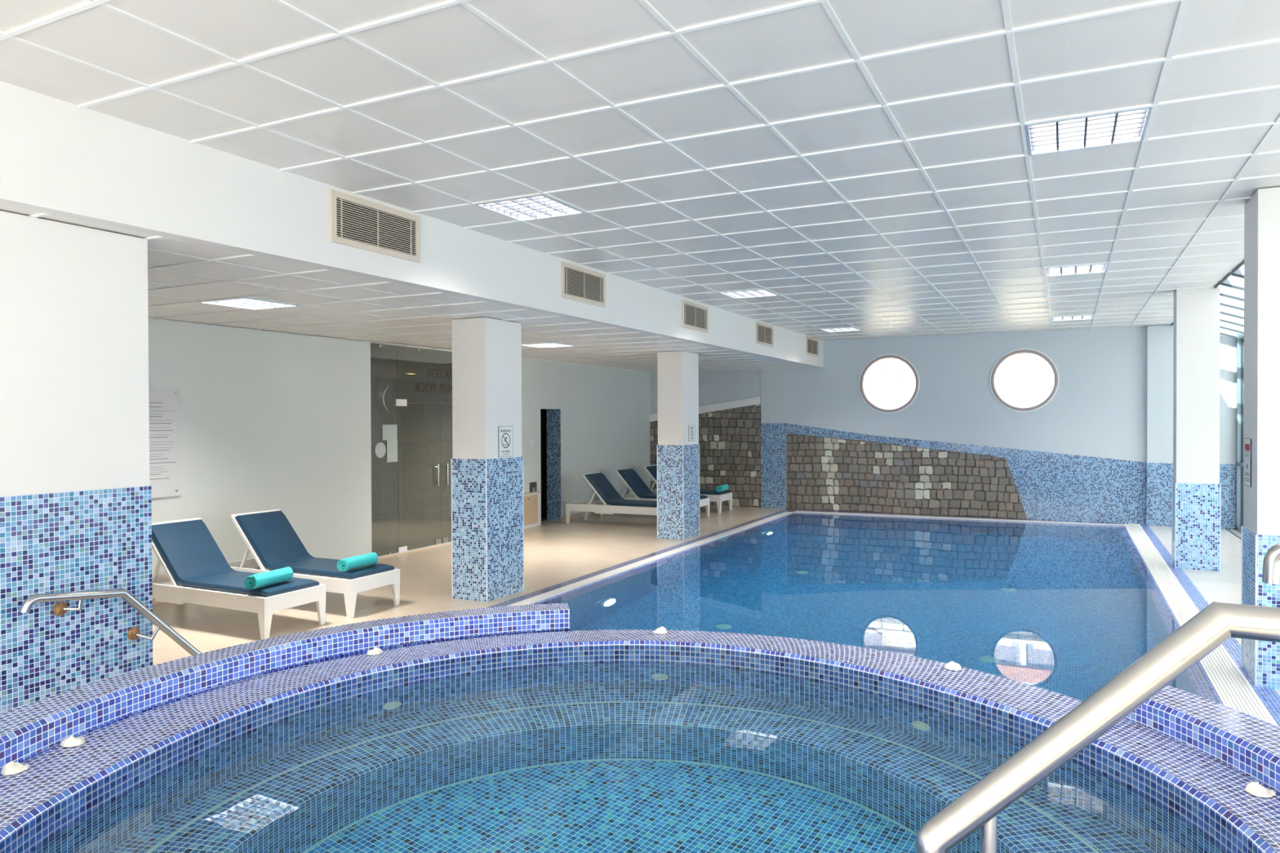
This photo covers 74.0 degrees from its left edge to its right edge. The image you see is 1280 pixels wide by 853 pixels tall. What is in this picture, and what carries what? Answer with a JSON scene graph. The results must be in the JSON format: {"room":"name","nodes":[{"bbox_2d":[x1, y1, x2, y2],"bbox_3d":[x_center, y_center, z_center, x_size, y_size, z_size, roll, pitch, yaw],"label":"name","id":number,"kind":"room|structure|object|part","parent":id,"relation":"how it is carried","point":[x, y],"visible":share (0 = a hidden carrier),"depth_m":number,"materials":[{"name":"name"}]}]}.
{"room":"indoor swimming pool","nodes":[
{"label":"indoor swimming pool","id":0,"kind":"room"},
{"bbox_2d":[147,316,648,372],"bbox_3d":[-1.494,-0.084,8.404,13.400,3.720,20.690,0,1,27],"label":"cornice","id":1,"kind":"structure","parent":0,"point":[393,351],"depth_m":16.88,"materials":[{"name":"white paint"}]},
{"bbox_2d":[147,317,650,585],"bbox_3d":[-4.979,0.341,10.154,1.602,2.885,20.090,0,1,27],"label":"wall","id":2,"kind":"structure","parent":0,"point":[270,420],"depth_m":10.33,"materials":[{"name":"grey paint"}]},
{"bbox_2d":[148,386,181,497],"bbox_3d":[-4.918,0.163,8.446,0.029,1.110,0.735,0,1,27],"label":"board","id":3,"kind":"object","parent":2,"relation":"attached to","point":[164,403],"visible":0.44,"depth_m":8.63,"materials":[{"name":"white plastic"}]},
{"bbox_2d":[152,511,595,604],"bbox_3d":[-4.254,1.738,9.806,0.012,0.070,20.090,0,1,27],"label":"baseboard","id":4,"kind":"structure","parent":2,"relation":"attached to","point":[577,515],"depth_m":15.76,"materials":[{"name":"beige stone"}]},
{"bbox_2d":[370,342,452,559],"bbox_3d":[-2.996,0.312,12.569,0.325,2.865,2.915,0,1,27],"label":"door","id":5,"kind":"structure","parent":2,"relation":"in","point":[401,402],"depth_m":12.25,"materials":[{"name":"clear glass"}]},
{"bbox_2d":[374,442,386,457],"bbox_3d":[-3.481,0.317,11.388,0.001,0.210,0.200,0,1,27],"label":"sticker","id":6,"kind":"object","parent":5,"relation":"attached to","point":[380,449],"visible":1,"depth_m":11.39,"materials":[{"name":"grey paper"}]},
{"bbox_2d":[382,385,389,412],"bbox_3d":[-3.431,-0.375,11.486,0.001,0.380,0.130,0,1,27],"label":"door handle","id":7,"kind":"object","parent":5,"relation":"attached to","point":[388,385],"visible":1,"depth_m":11.45,"materials":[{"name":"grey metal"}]},
{"bbox_2d":[382,424,397,439],"bbox_3d":[-3.401,0.080,11.547,0.001,0.210,0.280,0,1,27],"label":"notice","id":8,"kind":"object","parent":5,"relation":"attached to","point":[389,431],"visible":1,"depth_m":11.54,"materials":[{"name":"grey paper"}]},
{"bbox_2d":[386,440,397,462],"bbox_3d":[-3.380,0.334,11.590,0.001,0.300,0.200,0,1,27],"label":"notice","id":9,"kind":"object","parent":5,"relation":"attached to","point":[392,445],"visible":1,"depth_m":11.59,"materials":[{"name":"grey paper"}]},
{"bbox_3d":[-2.905,-0.668,12.536,0.001,0.339,1.271,0,1,27],"label":"glass lettering","id":10,"kind":"part","parent":5,"relation":"part of"},
{"bbox_3d":[-2.984,0.706,12.397,0.124,0.320,0.024,0,1,27],"label":"handle","id":11,"kind":"part","parent":5,"relation":"part of","materials":[{"name":"silver metal"}]},
{"bbox_3d":[-2.890,0.704,12.585,0.124,0.320,0.024,0,1,27],"label":"handle","id":12,"kind":"part","parent":5,"relation":"part of","materials":[{"name":"silver metal"}]},
{"bbox_2d":[529,439,533,445],"bbox_3d":[-1.856,0.272,14.578,0.023,0.120,0.100,0,1,27],"label":"thermostat","id":13,"kind":"object","parent":2,"relation":"attached to","point":[531,441],"visible":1,"depth_m":14.56,"materials":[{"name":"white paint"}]},
{"bbox_2d":[523,491,541,528],"bbox_3d":[-1.856,1.425,14.529,0.069,0.595,0.550,0,1,27],"label":"cabinet","id":14,"kind":"object","parent":2,"relation":"attached to","point":[531,500],"visible":0.84,"depth_m":14.52,"materials":[{"name":"white paint"}]},
{"bbox_3d":[-1.869,1.415,14.496,0.015,0.475,0.420,0,1,27],"label":"door","id":15,"kind":"part","parent":14,"relation":"part of","materials":[{"name":"brown wood"}]},
{"bbox_2d":[529,481,536,492],"bbox_3d":[-1.837,1.062,14.622,0.020,0.200,0.200,0,1,27],"label":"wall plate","id":16,"kind":"object","parent":2,"relation":"attached to","point":[532,485],"visible":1,"depth_m":14.60,"materials":[{"name":"grey metal"}]},
{"bbox_2d":[0,204,813,372],"bbox_3d":[-2.549,-1.199,8.920,3.850,0.201,20.090,0,1,27],"label":"ceiling","id":17,"kind":"structure","parent":0,"point":[182,274],"depth_m":8.13,"materials":[{"name":"white"}]},
{"bbox_2d":[198,297,298,310],"bbox_3d":[-3.452,-1.130,7.500,0.576,0.100,0.576,0,1,27],"label":"ceiling light","id":18,"kind":"object","parent":17,"relation":"attached to","point":[242,303],"visible":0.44,"depth_m":7.52,"materials":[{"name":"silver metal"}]},
{"bbox_2d":[521,342,574,347],"bbox_3d":[-1.302,-1.176,11.791,0.576,0.100,0.576,0,1,27],"label":"ceiling light","id":19,"kind":"object","parent":17,"relation":"attached to","point":[542,344],"visible":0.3,"depth_m":11.82,"materials":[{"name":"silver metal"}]},
{"bbox_2d":[0,80,822,367],"bbox_3d":[-0.879,-1.361,8.082,0.120,0.548,20.090,0,1,27],"label":"beam","id":20,"kind":"structure","parent":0,"point":[60,157],"depth_m":5.07,"materials":[{"name":"white paint"}]},
{"bbox_2d":[329,189,420,262],"bbox_3d":[-1.857,-1.399,5.999,0.034,0.344,0.860,0,1,27],"label":"air vent","id":21,"kind":"object","parent":20,"relation":"attached to","point":[356,222],"visible":1,"depth_m":5.96,"materials":[{"name":"beige metal"}]},
{"bbox_2d":[560,261,605,307],"bbox_3d":[-0.570,-1.422,8.569,0.034,0.344,0.860,0,1,27],"label":"air vent","id":22,"kind":"object","parent":20,"relation":"attached to","point":[578,283],"visible":1,"depth_m":8.54,"materials":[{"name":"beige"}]},
{"bbox_2d":[681,299,708,333],"bbox_3d":[0.720,-1.439,11.144,0.034,0.344,0.860,0,1,27],"label":"air vent","id":23,"kind":"object","parent":20,"relation":"attached to","point":[694,316],"visible":1,"depth_m":11.12,"materials":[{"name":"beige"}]},
{"bbox_2d":[755,321,773,347],"bbox_3d":[2.005,-1.482,13.710,0.034,0.344,0.860,0,1,27],"label":"air vent","id":24,"kind":"object","parent":20,"relation":"attached to","point":[764,332],"visible":1,"depth_m":13.68,"materials":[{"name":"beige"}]},
{"bbox_2d":[805,336,818,357],"bbox_3d":[3.300,-1.527,16.294,0.034,0.344,0.860,0,1,27],"label":"air vent","id":25,"kind":"object","parent":20,"relation":"attached to","point":[811,344],"visible":1,"depth_m":16.27,"materials":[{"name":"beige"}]},
{"bbox_2d":[0,0,1279,341],"bbox_3d":[1.836,-1.712,6.718,5.956,0.201,20.090,0,1,27],"label":"ceiling","id":26,"kind":"structure","parent":0,"point":[866,166],"depth_m":4.47,"materials":[{"name":"white"}]},
{"bbox_2d":[475,194,585,221],"bbox_3d":[-0.798,-1.645,6.224,0.576,0.100,0.576,0,1,27],"label":"ceiling light","id":27,"kind":"object","parent":26,"relation":"attached to","point":[538,206],"visible":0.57,"depth_m":6.24,"materials":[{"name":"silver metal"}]},
{"bbox_2d":[719,288,778,298],"bbox_3d":[1.351,-1.691,10.515,0.576,0.100,0.576,0,1,27],"label":"ceiling light","id":28,"kind":"object","parent":26,"relation":"attached to","point":[761,292],"visible":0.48,"depth_m":10.55,"materials":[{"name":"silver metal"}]},
{"bbox_2d":[821,327,861,332],"bbox_3d":[3.501,-1.737,14.807,0.576,0.100,0.576,0,1,27],"label":"ceiling light","id":29,"kind":"object","parent":26,"relation":"attached to","point":[844,329],"visible":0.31,"depth_m":14.83,"materials":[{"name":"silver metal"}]},
{"bbox_2d":[1051,315,1093,320],"bbox_3d":[6.720,-1.734,13.195,0.576,0.100,0.576,0,1,27],"label":"ceiling light","id":30,"kind":"object","parent":26,"relation":"attached to","point":[1082,317],"visible":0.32,"depth_m":13.24,"materials":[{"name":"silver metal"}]},
{"bbox_2d":[1044,262,1108,276],"bbox_3d":[4.570,-1.688,8.903,0.576,0.100,0.576,0,1,27],"label":"ceiling light","id":31,"kind":"object","parent":26,"relation":"attached to","point":[1099,268],"visible":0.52,"depth_m":8.94,"materials":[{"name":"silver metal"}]},
{"bbox_2d":[1025,106,1151,155],"bbox_3d":[2.420,-1.642,4.612,0.576,0.100,0.576,0,1,27],"label":"ceiling light","id":32,"kind":"object","parent":26,"relation":"attached to","point":[1130,126],"visible":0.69,"depth_m":4.62,"materials":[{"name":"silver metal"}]},
{"bbox_2d":[152,505,1279,696],"bbox_3d":[0.399,1.837,7.476,11.020,0.120,20.090,0,1,27],"label":"floor","id":33,"kind":"structure","parent":0,"point":[556,552],"depth_m":9.83,"materials":[{"name":"beige tile"}]},
{"bbox_2d":[0,210,152,714],"bbox_3d":[-4.366,0.405,2.119,0.405,2.875,6.271,0,1,27],"label":"wall pier","id":34,"kind":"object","parent":33,"relation":"on","point":[76,500],"visible":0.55,"depth_m":4.44,"materials":[{"name":"white paint"}]},
{"bbox_2d":[18,588,200,655],"bbox_3d":[-2.771,1.264,4.746,0.107,0.869,1.291,0,1,27],"label":"handrail","id":35,"kind":"object","parent":34,"relation":"attached to","point":[60,608],"visible":0.94,"depth_m":4.56,"materials":[{"name":"silver metal"}]},
{"bbox_2d":[151,517,325,639],"bbox_3d":[-3.888,1.347,7.837,2.000,0.885,0.664,0,1,27],"label":"sun lounger","id":36,"kind":"object","parent":33,"relation":"on","point":[198,573],"visible":0.85,"depth_m":7.67,"materials":[{"name":"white fabric"}]},
{"bbox_3d":[-4.278,1.182,8.033,0.501,0.555,0.596,0,1,27],"label":"backrest","id":37,"kind":"part","parent":36,"relation":"part of","materials":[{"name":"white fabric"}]},
{"bbox_3d":[-3.887,1.510,7.839,2.000,0.150,0.664,0,1,27],"label":"frame","id":38,"kind":"part","parent":36,"relation":"part of","materials":[{"name":"white plastic"}]},
{"bbox_3d":[-3.158,1.676,7.156,0.085,0.235,0.085,0,1,27],"label":"leg","id":39,"kind":"part","parent":36,"relation":"part of","materials":[{"name":"white plastic"}]},
{"bbox_2d":[244,567,293,589],"bbox_3d":[-3.221,1.315,7.384,0.138,0.127,0.431,0,1,21],"label":"rolled towel","id":40,"kind":"object","parent":36,"relation":"on","point":[275,576],"visible":1,"depth_m":7.30,"materials":[{"name":"teal fabric"}]},
{"bbox_3d":[-2.901,1.670,7.670,0.085,0.235,0.085,0,1,27],"label":"leg","id":41,"kind":"part","parent":36,"relation":"part of","materials":[{"name":"white plastic"}]},
{"bbox_2d":[227,509,399,618],"bbox_3d":[-3.438,1.339,8.624,2.000,0.885,0.664,0,1,27],"label":"sun lounger","id":42,"kind":"object","parent":33,"relation":"on","point":[273,544],"visible":0.84,"depth_m":8.53,"materials":[{"name":"blue fabric"}]},
{"bbox_3d":[-3.828,1.173,8.820,0.501,0.555,0.596,0,1,27],"label":"backrest","id":43,"kind":"part","parent":42,"relation":"part of","materials":[{"name":"white wood"}]},
{"bbox_3d":[-3.437,1.501,8.626,2.000,0.150,0.664,0,1,27],"label":"frame","id":44,"kind":"part","parent":42,"relation":"part of","materials":[{"name":"white plastic"}]},
{"bbox_3d":[-2.708,1.667,7.943,0.085,0.235,0.085,0,1,27],"label":"leg","id":45,"kind":"part","parent":42,"relation":"part of","materials":[{"name":"white plastic"}]},
{"bbox_2d":[337,552,377,571],"bbox_3d":[-2.728,1.306,8.216,0.138,0.127,0.431,0,1,23],"label":"rolled towel","id":46,"kind":"object","parent":42,"relation":"on","point":[371,558],"visible":1,"depth_m":8.13,"materials":[{"name":"teal fabric"}]},
{"bbox_3d":[-2.450,1.661,8.457,0.085,0.235,0.085,0,1,27],"label":"leg","id":47,"kind":"part","parent":42,"relation":"part of","materials":[{"name":"white plastic"}]},
{"bbox_2d":[451,317,524,602],"bbox_3d":[-1.601,0.334,8.946,0.444,2.875,0.657,0,1,27],"label":"column","id":48,"kind":"structure","parent":33,"relation":"on","point":[487,526],"depth_m":8.71,"materials":[{"name":"blue tile"}]},
{"bbox_3d":[-1.599,1.050,8.952,0.444,1.442,0.657,0,1,27],"label":"corner trim","id":49,"kind":"part","parent":48,"relation":"part of","materials":[{"name":"blue"}]},
{"bbox_2d":[497,426,512,457],"bbox_3d":[-1.402,0.156,8.865,0.006,0.320,0.250,0,1,27],"label":"warning sign","id":50,"kind":"object","parent":48,"relation":"attached to","point":[504,433],"visible":1,"depth_m":8.85,"materials":[{"name":"white plastic"}]},
{"bbox_2d":[565,471,657,523],"bbox_3d":[-0.271,1.271,14.878,2.000,0.885,0.664,0,1,27],"label":"sun lounger","id":51,"kind":"object","parent":33,"relation":"on","point":[611,502],"visible":0.77,"depth_m":14.82,"materials":[{"name":"white plastic"}]},
{"bbox_3d":[-1.254,1.598,15.054,0.085,0.235,0.085,0,1,27],"label":"leg","id":52,"kind":"part","parent":51,"relation":"part of","materials":[{"name":"white plastic"}]},
{"bbox_3d":[-0.997,1.593,15.569,0.085,0.235,0.085,0,1,27],"label":"leg","id":53,"kind":"part","parent":51,"relation":"part of","materials":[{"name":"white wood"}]},
{"bbox_3d":[-0.662,1.106,15.074,0.501,0.555,0.596,0,1,27],"label":"backrest","id":54,"kind":"part","parent":51,"relation":"part of","materials":[{"name":"blue fabric"}]},
{"bbox_3d":[-0.271,1.434,14.879,2.000,0.150,0.664,0,1,27],"label":"frame","id":55,"kind":"part","parent":51,"relation":"part of","materials":[{"name":"white plastic"}]},
{"bbox_2d":[0,603,1279,852],"bbox_3d":[-0.116,2.111,2.480,4.455,2.205,4.224,0,1,27],"label":"hot tub","id":56,"kind":"object","parent":33,"relation":"in","point":[512,729],"visible":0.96,"depth_m":3.02,"materials":[{"name":"blue tile"}]},
{"bbox_2d":[0,760,29,775],"bbox_3d":[-2.020,1.096,2.742,0.074,0.031,0.075,0,1,-21],"label":"seashell","id":57,"kind":"object","parent":56,"relation":"on","point":[11,767],"visible":1,"depth_m":2.73,"materials":[{"name":"white"}]},
{"bbox_2d":[60,735,85,747],"bbox_3d":[-1.981,1.093,2.970,0.075,0.031,0.074,0,1,6],"label":"seashell","id":58,"kind":"object","parent":56,"relation":"on","point":[71,741],"visible":1,"depth_m":2.95,"materials":[{"name":"white"}]},
{"bbox_2d":[366,647,382,655],"bbox_3d":[-1.285,1.081,4.106,0.074,0.031,0.075,0,1,33],"label":"seashell","id":59,"kind":"object","parent":56,"relation":"on","point":[375,651],"visible":1,"depth_m":4.08,"materials":[{"name":"white"}]},
{"bbox_2d":[653,626,666,634],"bbox_3d":[0.107,1.072,4.486,0.074,0.031,0.075,-1,1,-30],"label":"seashell","id":60,"kind":"object","parent":56,"relation":"on","point":[661,630],"visible":1,"depth_m":4.47,"materials":[{"name":"white"}]},
{"bbox_2d":[943,661,961,671],"bbox_3d":[1.410,1.073,3.822,0.075,0.031,0.074,0,1,-3],"label":"seashell","id":61,"kind":"object","parent":56,"relation":"on","point":[951,665],"visible":1,"depth_m":3.81,"materials":[{"name":"white"}]},
{"bbox_2d":[1244,782,1275,797],"bbox_3d":[1.859,1.083,2.548,0.074,0.031,0.075,0,1,24],"label":"seashell","id":62,"kind":"object","parent":56,"relation":"on","point":[1254,788],"visible":1,"depth_m":2.53,"materials":[{"name":"white"}]},
{"bbox_2d":[600,467,709,516],"bbox_3d":[0.271,1.258,16.150,2.000,0.885,0.664,0,1,27],"label":"sun lounger","id":63,"kind":"object","parent":33,"relation":"on","point":[640,491],"visible":0.52,"depth_m":16.13,"materials":[{"name":"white fabric"}]},
{"bbox_3d":[-0.120,1.093,16.346,0.501,0.555,0.596,0,1,27],"label":"backrest","id":64,"kind":"part","parent":63,"relation":"part of","materials":[{"name":"blue fabric"}]},
{"bbox_3d":[0.271,1.420,16.151,2.000,0.150,0.664,0,1,27],"label":"frame","id":65,"kind":"part","parent":63,"relation":"part of","materials":[{"name":"white plastic"}]},
{"bbox_3d":[1.258,1.581,15.983,0.085,0.235,0.085,0,1,27],"label":"leg","id":66,"kind":"part","parent":63,"relation":"part of","materials":[{"name":"white plastic"}]},
{"bbox_2d":[657,351,699,539],"bbox_3d":[0.603,0.287,13.300,0.444,2.875,0.649,0,1,27],"label":"column","id":67,"kind":"structure","parent":33,"relation":"on","point":[677,371],"depth_m":13.05,"materials":[{"name":"white paint"}]},
{"bbox_3d":[0.606,1.003,13.306,0.444,1.442,0.649,0,1,27],"label":"corner trim","id":68,"kind":"part","parent":67,"relation":"part of","materials":[{"name":"white"}]},
{"bbox_2d":[688,425,695,440],"bbox_3d":[0.808,0.102,13.231,0.006,0.240,0.250,0,1,27],"label":"warning sign","id":69,"kind":"object","parent":67,"relation":"attached to","point":[691,428],"visible":1,"depth_m":13.22,"materials":[{"name":"white plastic"}]},
{"bbox_2d":[629,464,732,513],"bbox_3d":[0.817,1.246,17.263,2.000,0.885,0.664,0,1,27],"label":"sun lounger","id":70,"kind":"object","parent":33,"relation":"on","point":[713,495],"visible":0.4,"depth_m":16.91,"materials":[{"name":"white plastic"}]},
{"bbox_3d":[0.427,1.081,17.459,0.501,0.555,0.596,0,1,27],"label":"backrest","id":71,"kind":"part","parent":70,"relation":"part of","materials":[{"name":"blue fabric"}]},
{"bbox_3d":[0.818,1.408,17.264,2.000,0.150,0.664,0,1,27],"label":"frame","id":72,"kind":"part","parent":70,"relation":"part of","materials":[{"name":"white plastic"}]},
{"bbox_3d":[1.547,1.574,16.582,0.085,0.235,0.085,0,1,27],"label":"leg","id":73,"kind":"part","parent":70,"relation":"part of","materials":[{"name":"white plastic"}]},
{"bbox_2d":[715,484,728,492],"bbox_3d":[1.627,1.214,16.771,0.138,0.127,0.431,0,1,24],"label":"rolled towel","id":74,"kind":"object","parent":70,"relation":"on","point":[723,487],"visible":1,"depth_m":16.64,"materials":[{"name":"teal fabric"}]},
{"bbox_3d":[1.804,1.569,17.096,0.085,0.235,0.085,0,1,27],"label":"leg","id":75,"kind":"part","parent":70,"relation":"part of","materials":[{"name":"white plastic"}]},
{"bbox_2d":[485,508,1279,727],"bbox_3d":[2.895,2.442,10.035,6.332,1.406,13.290,0,1,27],"label":"pool edge","id":76,"kind":"object","parent":33,"relation":"in","point":[1270,699],"visible":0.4,"depth_m":10.50,"materials":[{"name":"blue tile"}]},
{"bbox_2d":[534,512,1217,702],"bbox_3d":[2.790,1.759,9.897,5.691,0.001,12.958,0,1,27],"label":"pool water","id":77,"kind":"object","parent":76,"relation":"in","point":[1063,609],"visible":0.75,"depth_m":8.88,"materials":[{"name":"blue liquid"}]},
{"bbox_2d":[1124,523,1276,725],"bbox_3d":[5.508,1.825,8.719,0.228,0.164,13.290,0,1,27],"label":"grate","id":78,"kind":"object","parent":76,"relation":"on","point":[1233,689],"visible":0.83,"depth_m":6.54,"materials":[{"name":"white plastic"}]},
{"bbox_2d":[915,601,1279,852],"bbox_3d":[1.172,1.047,1.057,1.604,1.569,0.192,0,1,24],"label":"handrail","id":79,"kind":"object","parent":33,"relation":"on","point":[979,807],"visible":1,"depth_m":1.27,"materials":[{"name":"silver metal"}]},
{"bbox_3d":[0.535,1.095,1.304,0.025,1.038,0.025,0,1,27],"label":"post","id":80,"kind":"part","parent":79,"relation":"part of","materials":[{"name":"silver metal"}]},
{"bbox_2d":[1171,286,1221,571],"bbox_3d":[6.788,0.032,10.368,0.460,3.391,0.363,0,1,27],"label":"column","id":81,"kind":"structure","parent":33,"relation":"on","point":[1196,486],"depth_m":10.22,"materials":[{"name":"white paint"}]},
{"bbox_3d":[6.793,1.207,10.379,0.460,1.041,0.363,0,1,27],"label":"corner trim","id":82,"kind":"part","parent":81,"relation":"part of","materials":[{"name":"white"}]},
{"bbox_2d":[1240,186,1279,689],"bbox_3d":[4.598,0.080,5.863,0.652,3.391,0.519,0,1,27],"label":"column","id":83,"kind":"structure","parent":33,"relation":"on","point":[1260,529],"depth_m":5.77,"materials":[{"name":"white paint"}]},
{"bbox_2d":[1244,438,1251,487],"bbox_3d":[4.346,0.255,6.071,0.006,0.340,0.230,0,1,27],"label":"warning sign","id":84,"kind":"object","parent":83,"relation":"attached to","point":[1247,442],"visible":1,"depth_m":6.06,"materials":[{"name":"white plastic"}]},
{"bbox_3d":[4.602,1.255,5.874,0.652,1.041,0.519,0,1,27],"label":"corner trim","id":85,"kind":"part","parent":83,"relation":"part of","materials":[{"name":"white"}]},
{"bbox_2d":[1262,543,1279,584],"bbox_3d":[2.531,1.106,2.776,0.806,1.410,0.089,0,1,39],"label":"handrail","id":86,"kind":"object","parent":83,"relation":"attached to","point":[1271,563],"visible":1,"depth_m":2.98,"materials":[{"name":"silver metal"}]},
{"bbox_2d":[649,324,1244,529],"bbox_3d":[5.196,-0.130,16.379,11.020,3.620,0.436,0,1,27],"label":"wall","id":87,"kind":"structure","parent":0,"point":[1100,450],"depth_m":15.85,"materials":[{"name":"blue paint"}]},
{"bbox_2d":[858,354,919,413],"bbox_3d":[4.841,-0.830,16.495,1.150,1.150,0.114,0,1,27],"label":"window","id":88,"kind":"structure","parent":87,"relation":"in","point":[869,364],"depth_m":16.48,"materials":[{"name":"white paint"}]},
{"bbox_2d":[989,348,1059,412],"bbox_3d":[6.976,-0.838,15.425,1.150,1.150,0.114,0,1,27],"label":"window","id":89,"kind":"structure","parent":87,"relation":"in","point":[1002,359],"depth_m":15.38,"materials":[{"name":"white paint"}]},
{"bbox_2d":[1170,260,1244,325],"bbox_3d":[4.457,-1.704,5.333,0.020,0.212,19.960,0,1,27],"label":"trim","id":90,"kind":"structure","parent":87,"relation":"attached to","point":[1239,265],"depth_m":9.22,"materials":[{"name":"grey metal"}]},
{"bbox_2d":[863,265,1244,540],"bbox_3d":[8.333,-3.874,21.096,24.000,13.000,0.540,0,1,27],"label":"sky","id":91,"kind":"structure","parent":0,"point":[1023,380],"depth_m":20.71,"materials":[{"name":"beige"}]},
{"bbox_2d":[1217,264,1244,340],"bbox_3d":[4.947,-1.527,5.162,1.020,0.496,20.090,0,1,27],"label":"ceiling","id":92,"kind":"structure","parent":0,"point":[1232,300],"depth_m":11.28,"materials":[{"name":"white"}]},
{"bbox_2d":[1226,332,1244,539],"bbox_3d":[5.246,0.181,4.958,0.220,3.200,19.960,0,1,27],"label":"wall","id":93,"kind":"structure","parent":0,"point":[1239,343],"depth_m":13.75,"materials":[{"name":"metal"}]}
]}

